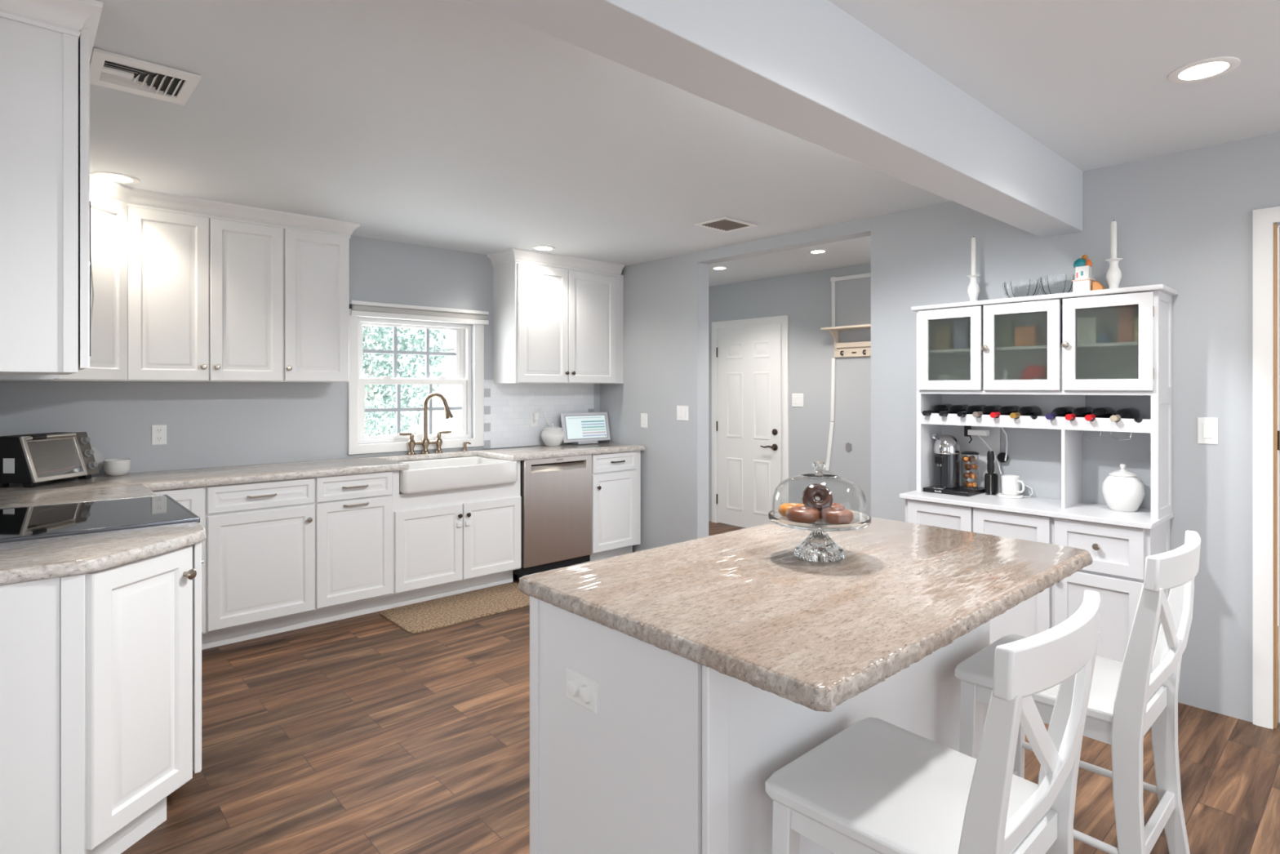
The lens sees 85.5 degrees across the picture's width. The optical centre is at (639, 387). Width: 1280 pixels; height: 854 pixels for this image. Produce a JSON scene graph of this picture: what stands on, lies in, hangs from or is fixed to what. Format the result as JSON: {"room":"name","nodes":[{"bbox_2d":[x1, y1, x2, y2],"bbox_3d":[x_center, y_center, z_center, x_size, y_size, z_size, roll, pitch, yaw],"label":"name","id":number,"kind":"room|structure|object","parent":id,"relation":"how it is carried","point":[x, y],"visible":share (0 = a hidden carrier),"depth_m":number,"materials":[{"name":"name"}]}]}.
{"room":"kitchen","nodes":[
{"label":"kitchen","id":0,"kind":"room"},
{"bbox_2d":[0,235,599,475],"bbox_3d":[-1.906,0.120,4.796,4.182,2.560,0.140,0,0,-42],"label":"wall","id":1,"kind":"structure","parent":0,"point":[209,424],"depth_m":4.25,"materials":[{"name":"grey paint"}]},
{"bbox_2d":[0,193,127,381],"bbox_3d":[-2.885,-0.492,3.389,0.601,0.920,0.633,0,0,-42],"label":"upper cabinet","id":2,"kind":"object","parent":1,"relation":"attached to","point":[108,218],"visible":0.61,"depth_m":3.45,"materials":[{"name":"white paint"}]},
{"bbox_2d":[151,424,166,444],"bbox_3d":[-2.739,0.271,3.943,0.072,0.114,0.008,0,0,-42],"label":"wall outlet","id":3,"kind":"object","parent":1,"relation":"attached to","point":[158,432],"visible":1,"depth_m":3.94,"materials":[{"name":"white plastic"}]},
{"bbox_2d":[0,0,360,238],"bbox_3d":[-2.131,-0.980,3.078,1.078,0.089,3.018,0,0,-7],"label":"trim","id":4,"kind":"structure","parent":1,"relation":"attached to","point":[69,17],"depth_m":3.58,"materials":[{"name":"white paint"}]},
{"bbox_2d":[126,205,283,382],"bbox_3d":[-2.475,-0.492,3.937,0.748,0.920,0.370,0,0,-42],"label":"upper cabinet","id":5,"kind":"object","parent":1,"relation":"attached to","point":[205,295],"visible":0.99,"depth_m":3.79,"materials":[{"name":"white paint"}]},
{"bbox_2d":[283,228,349,382],"bbox_3d":[-2.058,-0.492,4.315,0.379,0.920,0.370,0,0,-42],"label":"upper cabinet","id":6,"kind":"object","parent":1,"relation":"attached to","point":[316,265],"visible":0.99,"depth_m":4.20,"materials":[{"name":"white paint"}]},
{"bbox_2d":[347,308,484,454],"bbox_3d":[-1.624,-0.039,5.031,1.015,0.982,0.152,0,0,-42],"label":"window","id":7,"kind":"structure","parent":1,"relation":"in","point":[357,410],"depth_m":5.03,"materials":[{"name":"white paint"}]},
{"bbox_2d":[349,300,488,324],"bbox_3d":[-1.561,-0.531,4.979,1.041,0.102,0.053,0,0,-42],"label":"roller shade","id":8,"kind":"object","parent":7,"relation":"attached to","point":[362,308],"visible":0.94,"depth_m":4.93,"materials":[{"name":"white fabric"}]},
{"bbox_2d":[483,379,594,448],"bbox_3d":[-0.806,0.208,5.690,1.081,0.532,0.010,0,0,-42],"label":"tile backsplash","id":9,"kind":"structure","parent":1,"relation":"attached to","point":[508,406],"depth_m":5.58,"materials":[{"name":"grey tile"}]},
{"bbox_2d":[529,412,537,426],"bbox_3d":[-0.863,0.262,5.630,0.074,0.116,0.008,0,0,-42],"label":"wall outlet","id":10,"kind":"object","parent":9,"relation":"attached to","point":[532,423],"visible":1,"depth_m":5.62,"materials":[{"name":"white plastic"}]},
{"bbox_2d":[487,247,624,383],"bbox_3d":[-0.643,-0.528,5.592,1.119,0.993,0.375,0,0,-42],"label":"upper cabinet","id":11,"kind":"object","parent":1,"relation":"attached to","point":[557,318],"visible":1,"depth_m":5.38,"materials":[{"name":"white paint"}]},
{"bbox_2d":[89,0,1279,286],"bbox_3d":[-0.038,-1.100,1.830,8.600,0.150,7.765,0,0,-42],"label":"ceiling","id":12,"kind":"structure","parent":0,"point":[457,125],"depth_m":2.65,"materials":[{"name":"white paint"}]},
{"bbox_2d":[91,171,140,183],"bbox_3d":[-2.560,-1.022,3.382,0.190,0.006,0.190,0,0,-42],"label":"recessed light","id":13,"kind":"object","parent":12,"relation":"in","point":[115,177],"visible":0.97,"depth_m":3.38,"materials":[{"name":"white paint"}]},
{"bbox_2d":[89,47,201,105],"bbox_3d":[-1.645,-1.017,2.291,0.280,0.016,0.304,0,0,-42],"label":"ceiling vent","id":14,"kind":"object","parent":12,"relation":"in","point":[108,69],"visible":0.92,"depth_m":2.28,"materials":[{"name":"white metal"}]},
{"bbox_2d":[531,245,555,250],"bbox_3d":[-0.708,-1.022,5.092,0.176,0.006,0.176,0,0,-42],"label":"recessed light","id":15,"kind":"object","parent":12,"relation":"in","point":[535,247],"visible":1,"depth_m":5.07,"materials":[{"name":"white paint"}]},
{"bbox_2d":[693,216,757,232],"bbox_3d":[0.541,-1.020,4.353,0.312,0.009,0.258,0,0,-42],"label":"ceiling vent","id":16,"kind":"object","parent":12,"relation":"in","point":[726,224],"visible":1,"depth_m":4.33,"materials":[{"name":"white metal"}]},
{"bbox_2d":[808,249,827,253],"bbox_3d":[1.381,-1.052,5.374,0.150,0.006,0.150,0,0,-42],"label":"recessed light","id":17,"kind":"object","parent":12,"relation":"in","point":[812,251],"visible":1,"depth_m":5.38,"materials":[{"name":"white paint"}]},
{"bbox_2d":[1168,56,1240,83],"bbox_3d":[1.855,-1.042,2.280,0.186,0.006,0.186,0,0,-42],"label":"recessed light","id":18,"kind":"object","parent":12,"relation":"in","point":[1211,68],"visible":1,"depth_m":2.27,"materials":[{"name":"white paint"}]},
{"bbox_2d":[120,520,1279,853],"bbox_3d":[-0.038,1.425,1.830,8.600,0.050,7.765,0,0,-42],"label":"floor","id":19,"kind":"structure","parent":0,"point":[362,734],"depth_m":2.59,"materials":[{"name":"brown wood"}]},
{"bbox_2d":[0,542,201,853],"bbox_3d":[-1.675,0.958,2.076,0.634,0.885,0.434,0,0,-42],"label":"base cabinet","id":20,"kind":"object","parent":19,"relation":"on","point":[100,672],"visible":0.97,"depth_m":1.94,"materials":[{"name":"white paint"}]},
{"bbox_2d":[0,520,206,585],"bbox_3d":[-1.663,0.494,2.079,0.654,0.039,0.453,0,0,-42],"label":"countertop","id":21,"kind":"structure","parent":20,"relation":"on","point":[23,561],"depth_m":2.03,"materials":[{"name":"grey stone"}]},
{"bbox_2d":[0,493,204,564],"bbox_3d":[-2.046,0.922,2.531,0.674,0.916,0.726,0,0,-42],"label":"range","id":22,"kind":"object","parent":19,"relation":"on","point":[54,520],"visible":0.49,"depth_m":2.48,"materials":[{"name":"black glass"}]},
{"bbox_2d":[0,493,199,542],"bbox_3d":[-2.042,0.474,2.534,0.617,0.019,0.726,0,0,-42],"label":"cooktop","id":23,"kind":"object","parent":22,"relation":"in","point":[54,520],"depth_m":2.48,"materials":[{"name":"grey glass"}]},
{"bbox_2d":[152,486,204,634],"bbox_3d":[-2.556,0.958,3.719,0.282,0.885,0.576,0,0,-42],"label":"base cabinet","id":24,"kind":"object","parent":19,"relation":"on","point":[193,499],"visible":0.17,"depth_m":3.58,"materials":[{"name":"white paint"}]},
{"bbox_2d":[201,477,315,649],"bbox_3d":[-2.241,0.958,3.985,0.542,0.885,0.606,0,0,-42],"label":"base cabinet","id":25,"kind":"object","parent":19,"relation":"on","point":[260,541],"visible":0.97,"depth_m":3.78,"materials":[{"name":"white paint"}]},
{"bbox_2d":[309,471,392,626],"bbox_3d":[-1.870,0.958,4.321,0.458,0.885,0.605,0,0,-42],"label":"base cabinet","id":26,"kind":"object","parent":19,"relation":"on","point":[353,513],"visible":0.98,"depth_m":4.12,"materials":[{"name":"white paint"}]},
{"bbox_2d":[386,455,520,609],"bbox_3d":[-1.359,0.958,4.783,0.922,0.885,0.606,0,0,-42],"label":"base cabinet","id":27,"kind":"object","parent":19,"relation":"on","point":[446,543],"visible":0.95,"depth_m":4.55,"materials":[{"name":"white paint"}]},
{"bbox_2d":[380,582,529,633],"bbox_3d":[-1.091,1.393,4.433,0.988,0.014,0.498,0,0,-42],"label":"kitchen mat","id":28,"kind":"object","parent":19,"relation":"on","point":[423,616],"visible":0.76,"depth_m":4.35,"materials":[{"name":"beige fabric"}]},
{"bbox_2d":[512,454,591,581],"bbox_3d":[-0.788,0.958,5.313,0.629,0.885,0.575,0,0,-42],"label":"dishwasher","id":29,"kind":"object","parent":19,"relation":"on","point":[556,493],"visible":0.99,"depth_m":5.08,"materials":[{"name":"silver metal"}]},
{"bbox_2d":[582,450,640,563],"bbox_3d":[-0.356,0.958,5.691,0.514,0.885,0.606,0,0,-42],"label":"base cabinet","id":30,"kind":"object","parent":19,"relation":"on","point":[615,477],"visible":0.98,"depth_m":5.48,"materials":[{"name":"white paint"}]},
{"bbox_2d":[529,595,989,853],"bbox_3d":[0.421,0.957,1.967,1.345,0.886,0.596,0,0,-42],"label":"kitchen island","id":31,"kind":"object","parent":19,"relation":"on","point":[678,754],"visible":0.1,"depth_m":1.49,"materials":[{"name":"white paint"}]},
{"bbox_2d":[566,666,598,714],"bbox_3d":[-0.139,0.694,1.583,0.017,0.070,0.115,0,0,-42],"label":"wall outlet","id":32,"kind":"object","parent":31,"relation":"attached to","point":[581,689],"visible":1,"depth_m":1.57,"materials":[{"name":"white plastic"}]},
{"bbox_2d":[566,678,579,696],"bbox_3d":[-0.157,0.694,1.598,0.012,0.040,0.040,0,0,-42],"label":"socket","id":33,"kind":"object","parent":32,"relation":"attached to","point":[572,684],"depth_m":1.59,"materials":[{"name":"white plastic"}]},
{"bbox_2d":[578,684,591,703],"bbox_3d":[-0.125,0.694,1.564,0.012,0.040,0.040,0,0,-42],"label":"socket","id":34,"kind":"object","parent":32,"relation":"attached to","point":[584,691],"depth_m":1.56,"materials":[{"name":"white plastic"}]},
{"bbox_2d":[517,516,1092,711],"bbox_3d":[0.509,0.494,1.884,1.417,0.039,0.908,0,0,-42],"label":"island countertop","id":35,"kind":"structure","parent":31,"relation":"on","point":[740,604],"depth_m":1.58,"materials":[{"name":"beige stone"}]},
{"bbox_2d":[768,508,871,562],"bbox_3d":[0.500,0.415,1.933,0.278,0.119,0.278,0,0,-42],"label":"cake stand","id":36,"kind":"object","parent":35,"relation":"on","point":[818,546],"visible":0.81,"depth_m":1.88,"materials":[{"name":"clear glass"}]},
{"bbox_2d":[777,502,804,516],"bbox_3d":[0.436,0.350,1.968,0.086,0.032,0.086,0,0,-42],"label":"doughnut","id":37,"kind":"object","parent":36,"relation":"on","point":[782,509],"visible":0.37,"depth_m":1.96,"materials":[{"name":"orange food"}]},
{"bbox_2d":[785,506,820,523],"bbox_3d":[0.445,0.348,1.888,0.093,0.037,0.093,0,0,-42],"label":"doughnut","id":38,"kind":"object","parent":36,"relation":"on","point":[806,514],"visible":0.94,"depth_m":1.85,"materials":[{"name":"brown food"}]},
{"bbox_2d":[801,483,833,512],"bbox_3d":[0.498,0.312,1.944,0.087,0.081,0.060,0,0,1],"label":"doughnut","id":39,"kind":"object","parent":36,"relation":"on","point":[809,495],"visible":0.92,"depth_m":1.93,"materials":[{"name":"food"}]},
{"bbox_2d":[772,461,866,520],"bbox_3d":[0.500,0.286,1.933,0.256,0.160,0.256,0,0,-42],"label":"glass dome","id":40,"kind":"object","parent":36,"relation":"on","point":[819,467],"visible":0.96,"depth_m":1.92,"materials":[{"name":"clear glass"}]},
{"bbox_2d":[819,507,853,524],"bbox_3d":[0.531,0.348,1.872,0.090,0.036,0.090,0,0,-42],"label":"doughnut","id":41,"kind":"object","parent":36,"relation":"on","point":[828,515],"visible":0.95,"depth_m":1.84,"materials":[{"name":"food"}]},
{"bbox_2d":[764,590,1100,853],"bbox_3d":[0.551,0.890,1.306,0.428,1.020,0.500,0,0,-42],"label":"bar stool","id":42,"kind":"object","parent":19,"relation":"on","point":[876,785],"visible":1,"depth_m":1.24,"materials":[{"name":"white paint"}]},
{"bbox_2d":[899,284,1177,669],"bbox_3d":[1.868,0.485,3.341,0.414,1.830,1.098,0,0,-42],"label":"hutch","id":43,"kind":"object","parent":19,"relation":"on","point":[1117,341],"depth_m":3.18,"materials":[{"name":"white paint"}]},
{"bbox_2d":[922,404,951,416],"bbox_3d":[1.593,0.129,3.714,0.288,0.076,0.072,0,0,-42],"label":"wine bottle","id":44,"kind":"object","parent":43,"relation":"on","point":[936,408],"visible":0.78,"depth_m":3.69,"materials":[{"name":"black glass"}]},
{"bbox_2d":[923,433,984,496],"bbox_3d":[1.670,0.401,3.674,0.229,0.308,0.238,0,0,-42],"label":"coffee maker","id":45,"kind":"object","parent":43,"relation":"on","point":[946,451],"visible":0.99,"depth_m":3.65,"materials":[{"name":"black plastic"}]},
{"bbox_2d":[923,485,984,496],"bbox_3d":[1.670,0.544,3.674,0.228,0.022,0.238,0,0,-42],"label":"tray","id":46,"kind":"object","parent":43,"relation":"on","point":[949,490],"depth_m":3.62,"materials":[{"name":"black plastic"}]},
{"bbox_2d":[938,404,968,417],"bbox_3d":[1.652,0.129,3.649,0.288,0.076,0.072,0,0,-42],"label":"wine bottle","id":47,"kind":"object","parent":43,"relation":"on","point":[954,409],"visible":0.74,"depth_m":3.62,"materials":[{"name":"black glass"}]},
{"bbox_2d":[956,404,985,417],"bbox_3d":[1.715,0.129,3.580,0.288,0.076,0.072,0,0,-42],"label":"wine bottle","id":48,"kind":"object","parent":43,"relation":"on","point":[971,409],"visible":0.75,"depth_m":3.55,"materials":[{"name":"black glass"}]},
{"bbox_2d":[966,274,980,301],"bbox_3d":[1.743,-0.507,3.618,0.068,0.153,0.068,0,0,-42],"label":"candlestick","id":49,"kind":"object","parent":43,"relation":"on","point":[973,288],"visible":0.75,"depth_m":3.60,"materials":[{"name":"white ceramic"}]},
{"bbox_2d":[971,235,976,275],"bbox_3d":[1.743,-0.680,3.618,0.024,0.221,0.024,0,0,-42],"label":"candle","id":50,"kind":"object","parent":49,"relation":"on","point":[973,239],"visible":1,"depth_m":3.61,"materials":[{"name":"white wax"}]},
{"bbox_2d":[972,404,1001,417],"bbox_3d":[1.766,0.129,3.523,0.288,0.076,0.072,0,0,-42],"label":"wine bottle","id":51,"kind":"object","parent":43,"relation":"on","point":[987,410],"visible":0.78,"depth_m":3.50,"materials":[{"name":"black glass"}]},
{"bbox_2d":[984,473,997,493],"bbox_3d":[1.839,0.503,3.625,0.048,0.105,0.056,0,0,-42],"label":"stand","id":52,"kind":"object","parent":43,"relation":"on","point":[987,477],"visible":0.97,"depth_m":3.61,"materials":[{"name":"black plastic"}]},
{"bbox_2d":[985,450,996,495],"bbox_3d":[1.808,0.441,3.568,0.051,0.229,0.051,0,0,-42],"label":"milk frother","id":53,"kind":"object","parent":43,"relation":"on","point":[990,455],"visible":1,"depth_m":3.56,"materials":[{"name":"black plastic"}]},
{"bbox_2d":[996,426,1008,462],"bbox_3d":[1.880,0.294,3.593,0.037,0.194,0.060,0,0,-42],"label":"plug","id":54,"kind":"object","parent":43,"relation":"attached to","point":[1002,457],"visible":0.94,"depth_m":3.58,"materials":[{"name":"black plastic"}]},
{"bbox_2d":[990,404,1019,418],"bbox_3d":[1.821,0.129,3.462,0.288,0.076,0.072,0,0,-42],"label":"wine bottle","id":55,"kind":"object","parent":43,"relation":"on","point":[1007,410],"visible":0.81,"depth_m":3.44,"materials":[{"name":"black glass"}]},
{"bbox_2d":[997,484,1033,498],"bbox_3d":[1.894,0.524,3.511,0.150,0.062,0.116,0,0,-13],"label":"saucer","id":56,"kind":"object","parent":43,"relation":"on","point":[1000,495],"visible":0.86,"depth_m":3.47,"materials":[{"name":"white ceramic"}]},
{"bbox_2d":[1000,475,1024,495],"bbox_3d":[1.887,0.495,3.496,0.087,0.093,0.117,0,0,-42],"label":"mug","id":57,"kind":"object","parent":56,"relation":"on","point":[1010,484],"visible":1,"depth_m":3.47,"materials":[{"name":"white ceramic"}]},
{"bbox_2d":[1002,279,1039,297],"bbox_3d":[1.907,-0.479,3.459,0.162,0.098,0.162,0,0,-42],"label":"glass bowl","id":58,"kind":"object","parent":43,"relation":"on","point":[1020,287],"visible":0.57,"depth_m":3.40,"materials":[{"name":"clear glass"}]},
{"bbox_2d":[1009,405,1041,419],"bbox_3d":[1.883,0.129,3.394,0.288,0.076,0.072,0,0,-42],"label":"wine bottle","id":59,"kind":"object","parent":43,"relation":"on","point":[1034,411],"visible":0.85,"depth_m":3.38,"materials":[{"name":"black glass"}]},
{"bbox_2d":[899,490,1173,529],"bbox_3d":[1.866,0.568,3.350,0.404,0.024,1.082,0,0,-42],"label":"countertop","id":60,"kind":"structure","parent":43,"relation":"on","point":[1085,512],"depth_m":3.20,"materials":[{"name":"white paint"}]},
{"bbox_2d":[1038,274,1075,294],"bbox_3d":[2.011,-0.482,3.337,0.150,0.104,0.150,0,0,-42],"label":"glass bowl","id":61,"kind":"object","parent":43,"relation":"on","point":[1055,283],"visible":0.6,"depth_m":3.29,"materials":[{"name":"clear glass"}]},
{"bbox_2d":[1045,405,1074,420],"bbox_3d":[1.986,0.129,3.280,0.288,0.076,0.072,0,0,-42],"label":"wine bottle","id":62,"kind":"object","parent":43,"relation":"on","point":[1062,411],"visible":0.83,"depth_m":3.25,"materials":[{"name":"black glass"}]},
{"bbox_2d":[1065,406,1093,420],"bbox_3d":[2.040,0.129,3.221,0.288,0.076,0.072,0,0,-42],"label":"wine bottle","id":63,"kind":"object","parent":43,"relation":"on","point":[1082,411],"visible":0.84,"depth_m":3.19,"materials":[{"name":"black glass"}]},
{"bbox_2d":[1071,254,1104,292],"bbox_3d":[2.082,-0.524,3.215,0.075,0.188,0.122,0,0,-42],"label":"house figurine","id":64,"kind":"object","parent":43,"relation":"on","point":[1083,281],"visible":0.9,"depth_m":3.21,"materials":[{"name":"white ceramic"}]},
{"bbox_2d":[1084,406,1115,421],"bbox_3d":[2.092,0.129,3.163,0.288,0.076,0.072,0,0,-42],"label":"wine bottle","id":65,"kind":"object","parent":43,"relation":"on","point":[1105,411],"visible":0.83,"depth_m":3.14,"materials":[{"name":"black glass"}]},
{"bbox_2d":[1105,257,1123,288],"bbox_3d":[2.160,-0.507,3.156,0.068,0.153,0.068,0,0,-42],"label":"candlestick","id":66,"kind":"object","parent":43,"relation":"on","point":[1113,274],"visible":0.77,"depth_m":3.14,"materials":[{"name":"white ceramic"}]},
{"bbox_2d":[1111,219,1116,258],"bbox_3d":[2.160,-0.667,3.156,0.024,0.195,0.024,0,0,-42],"label":"candle","id":67,"kind":"object","parent":66,"relation":"on","point":[1113,224],"visible":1,"depth_m":3.15,"materials":[{"name":"white wax"}]},
{"bbox_2d":[1101,463,1145,511],"bbox_3d":[2.184,0.450,3.130,0.163,0.210,0.163,0,0,-42],"label":"cookie jar","id":68,"kind":"object","parent":43,"relation":"on","point":[1122,491],"visible":1,"depth_m":3.08,"materials":[{"name":"white ceramic"}]},
{"bbox_2d":[1110,407,1139,422],"bbox_3d":[2.156,0.129,3.093,0.288,0.072,0.068,0,0,-42],"label":"wine bottle","id":69,"kind":"object","parent":43,"relation":"on","point":[1130,412],"visible":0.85,"depth_m":3.07,"materials":[{"name":"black glass"}]},
{"bbox_2d":[955,530,1200,853],"bbox_3d":[1.168,0.890,1.847,0.428,1.020,0.500,0,0,-42],"label":"bar stool","id":70,"kind":"object","parent":19,"relation":"on","point":[1127,698],"visible":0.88,"depth_m":1.68,"materials":[{"name":"white paint"}]},
{"bbox_3d":[-2.698,0.957,3.201,0.623,0.885,1.142,0,0,-42],"label":"base cabinet","id":71,"kind":"object","parent":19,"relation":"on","visible":0},
{"bbox_2d":[0,441,644,508],"bbox_3d":[-1.457,0.494,4.331,3.983,0.039,1.153,0,0,-42],"label":"countertop","id":72,"kind":"structure","parent":71,"relation":"on","point":[103,486],"depth_m":3.83,"materials":[{"name":"grey stone"}]},
{"bbox_2d":[0,431,98,487],"bbox_3d":[-2.947,0.351,3.443,0.252,0.246,0.366,0,0,3],"label":"toaster oven","id":73,"kind":"object","parent":72,"relation":"on","point":[28,460],"visible":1,"depth_m":3.35,"materials":[{"name":"black"}]},
{"bbox_2d":[91,447,104,475],"bbox_3d":[-2.962,0.395,3.696,0.160,0.157,0.039,0,0,-42],"label":"plate","id":74,"kind":"object","parent":72,"relation":"on","point":[99,457],"visible":0.23,"depth_m":3.73,"materials":[{"name":"white ceramic"}]},
{"bbox_2d":[102,458,130,475],"bbox_3d":[-2.816,0.432,3.729,0.120,0.085,0.120,0,0,-42],"label":"bowl","id":75,"kind":"object","parent":72,"relation":"on","point":[112,467],"visible":1,"depth_m":3.69,"materials":[{"name":"white ceramic"}]},
{"bbox_2d":[398,392,453,454],"bbox_3d":[-1.477,0.256,4.891,0.396,0.438,0.234,0,0,-42],"label":"bridge faucet","id":76,"kind":"object","parent":72,"relation":"on","point":[425,442],"visible":1,"depth_m":4.93,"materials":[{"name":"brown metal"}]},
{"bbox_2d":[399,456,517,493],"bbox_3d":[-1.324,0.589,4.741,0.824,0.150,0.530,0,0,-42],"label":"farmhouse sink","id":77,"kind":"object","parent":72,"relation":"in","point":[446,473],"visible":0.77,"depth_m":4.59,"materials":[{"name":"white ceramic"}]},
{"bbox_2d":[540,423,564,446],"bbox_3d":[-0.708,0.384,5.618,0.192,0.181,0.192,0,0,-42],"label":"jar","id":78,"kind":"object","parent":72,"relation":"on","point":[551,436],"visible":1,"depth_m":5.55,"materials":[{"name":"white ceramic"}]},
{"bbox_2d":[560,412,610,444],"bbox_3d":[-0.467,0.344,5.860,0.478,0.260,0.107,0,0,-39],"label":"smart display","id":79,"kind":"object","parent":72,"relation":"on","point":[579,428],"visible":1,"depth_m":5.83,"materials":[{"name":"white plastic"}]},
{"bbox_2d":[708,262,871,521],"bbox_3d":[1.878,0.100,6.061,0.120,2.600,4.065,0,0,-42],"label":"wall","id":80,"kind":"structure","parent":0,"point":[806,298],"depth_m":6.26,"materials":[{"name":"grey paint"}]},
{"bbox_2d":[715,323,781,527],"bbox_3d":[1.056,0.395,6.842,0.091,1.995,0.804,0,0,-42],"label":"door","id":81,"kind":"structure","parent":80,"relation":"in","point":[748,423],"depth_m":6.84,"materials":[{"name":"white paint"}]},
{"bbox_2d":[711,315,788,522],"bbox_3d":[1.069,0.361,6.851,0.020,2.077,0.953,0,0,-42],"label":"trim","id":82,"kind":"structure","parent":80,"relation":"attached to","point":[784,320],"depth_m":6.84,"materials":[{"name":"white paint"}]},
{"bbox_2d":[791,393,803,407],"bbox_3d":[1.462,0.120,6.425,0.009,0.124,0.124,0,0,-42],"label":"light switch","id":83,"kind":"object","parent":80,"relation":"attached to","point":[797,398],"visible":1,"depth_m":6.42,"materials":[{"name":"white plastic"}]},
{"bbox_2d":[820,324,871,357],"bbox_3d":[1.937,-0.393,5.788,0.160,0.258,0.882,0,0,-42],"label":"coat rack","id":84,"kind":"object","parent":80,"relation":"attached to","point":[863,348],"visible":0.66,"depth_m":5.98,"materials":[{"name":"paint"}]},
{"bbox_2d":[820,324,871,330],"bbox_3d":[1.937,-0.512,5.788,0.160,0.019,0.882,0,0,-42],"label":"shelf","id":85,"kind":"object","parent":84,"relation":"attached to","point":[865,326],"depth_m":5.92,"materials":[{"name":"paint"}]},
{"bbox_2d":[825,272,871,471],"bbox_3d":[1.973,-0.118,5.851,0.020,1.725,0.928,0,0,-42],"label":"channel","id":86,"kind":"object","parent":80,"relation":"attached to","point":[833,279],"visible":0.8,"depth_m":6.13,"materials":[{"name":"white plastic"}]},
{"bbox_2d":[600,131,1279,722],"bbox_3d":[2.092,0.120,3.502,0.128,2.560,7.185,0,0,-42],"label":"wall","id":87,"kind":"structure","parent":0,"point":[1184,220],"depth_m":3.29,"materials":[{"name":"grey paint"}]},
{"bbox_2d":[640,413,647,427],"bbox_3d":[0.033,0.272,5.675,0.009,0.116,0.078,0,0,-42],"label":"light switch","id":88,"kind":"object","parent":87,"relation":"attached to","point":[643,415],"visible":1,"depth_m":5.67,"materials":[{"name":"white plastic"}]},
{"bbox_2d":[676,405,688,420],"bbox_3d":[0.328,0.200,5.348,0.009,0.115,0.124,0,0,-42],"label":"light switch","id":89,"kind":"object","parent":87,"relation":"attached to","point":[682,411],"visible":1,"depth_m":5.34,"materials":[{"name":"white plastic"}]},
{"bbox_2d":[466,0,1082,237],"bbox_3d":[-0.454,-0.927,1.125,6.837,0.345,0.187,0,0,-42],"label":"ceiling beam","id":90,"kind":"structure","parent":87,"relation":"attached to","point":[811,71],"depth_m":1.93,"materials":[{"name":"white paint"}]},
{"bbox_2d":[1197,417,1217,444],"bbox_3d":[2.457,0.189,2.997,0.009,0.115,0.069,0,0,-42],"label":"light switch","id":91,"kind":"object","parent":87,"relation":"attached to","point":[1207,427],"visible":1,"depth_m":3.00,"materials":[{"name":"white plastic"}]},
{"bbox_2d":[1253,206,1279,728],"bbox_3d":[2.873,0.332,2.528,0.020,2.137,0.956,0,0,-42],"label":"trim","id":92,"kind":"structure","parent":87,"relation":"attached to","point":[1264,219],"depth_m":2.85,"materials":[{"name":"white paint"}]},
{"bbox_2d":[1273,223,1279,728],"bbox_3d":[2.914,0.364,2.569,0.090,2.072,0.828,0,0,-42],"label":"door","id":93,"kind":"structure","parent":87,"relation":"in","point":[1276,433],"depth_m":2.84,"materials":[{"name":"brown paint"}]},
{"bbox_3d":[-2.544,0.120,2.475,0.120,2.560,2.485,0,0,-42],"label":"wall","id":94,"kind":"structure","parent":0,"visible":0},
{"bbox_2d":[0,373,60,380],"bbox_3d":[-2.617,-0.326,2.874,0.304,0.587,0.494,0,0,-42],"label":"upper cabinet","id":95,"kind":"object","parent":94,"relation":"attached to","point":[2,376],"visible":0.14,"depth_m":2.74,"materials":[{"name":"white paint"}]},
{"bbox_2d":[0,17,89,374],"bbox_3d":[-1.766,-0.506,1.942,0.318,0.932,0.491,0,0,-42],"label":"upper cabinet","id":96,"kind":"object","parent":94,"relation":"attached to","point":[45,73],"visible":1,"depth_m":1.81,"materials":[{"name":"white paint"}]},
{"bbox_2d":[89,200,93,356],"bbox_3d":[-2.160,-0.355,2.436,0.397,0.526,0.760,0,0,-42],"label":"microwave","id":97,"kind":"object","parent":94,"relation":"attached to","point":[91,288],"visible":0.07,"depth_m":2.67,"materials":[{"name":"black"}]},
{"label":"outside","id":98,"kind":"structure","parent":0,"visible":0},
{"bbox_2d":[375,421,394,435],"bbox_3d":[-8.862,1.725,18.730,40.000,0.050,28.335,0,0,-42],"label":"lawn","id":99,"kind":"structure","parent":98,"point":[381,434],"depth_m":26.17,"materials":[{"name":"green plant"}]},
{"bbox_2d":[362,326,390,387],"bbox_3d":[-8.656,-2.133,19.803,3.041,7.649,3.036,0,0,-42],"label":"tree","id":100,"kind":"object","parent":99,"relation":"on","point":[374,334],"visible":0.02,"depth_m":20.15,"materials":[{"name":"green plant"}]},
{"bbox_2d":[364,396,420,436],"bbox_3d":[-3.947,0.893,10.178,1.590,1.499,1.594,0,0,-42],"label":"bush","id":101,"kind":"object","parent":99,"relation":"on","point":[387,421],"visible":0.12,"depth_m":10.19,"materials":[{"name":"green plant"}]},
{"bbox_2d":[362,324,450,436],"bbox_3d":[-5.090,-1.129,12.908,3.073,5.644,3.013,0,0,-42],"label":"tree","id":102,"kind":"object","parent":99,"relation":"on","point":[370,368],"visible":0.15,"depth_m":12.83,"materials":[{"name":"green plant"}]},
{"bbox_2d":[382,328,460,435],"bbox_3d":[-3.957,-0.300,18.675,4.300,4.000,4.400,0,0,-42],"label":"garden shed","id":103,"kind":"object","parent":99,"relation":"on","point":[451,393],"visible":0.05,"depth_m":16.87,"materials":[{"name":"white"}]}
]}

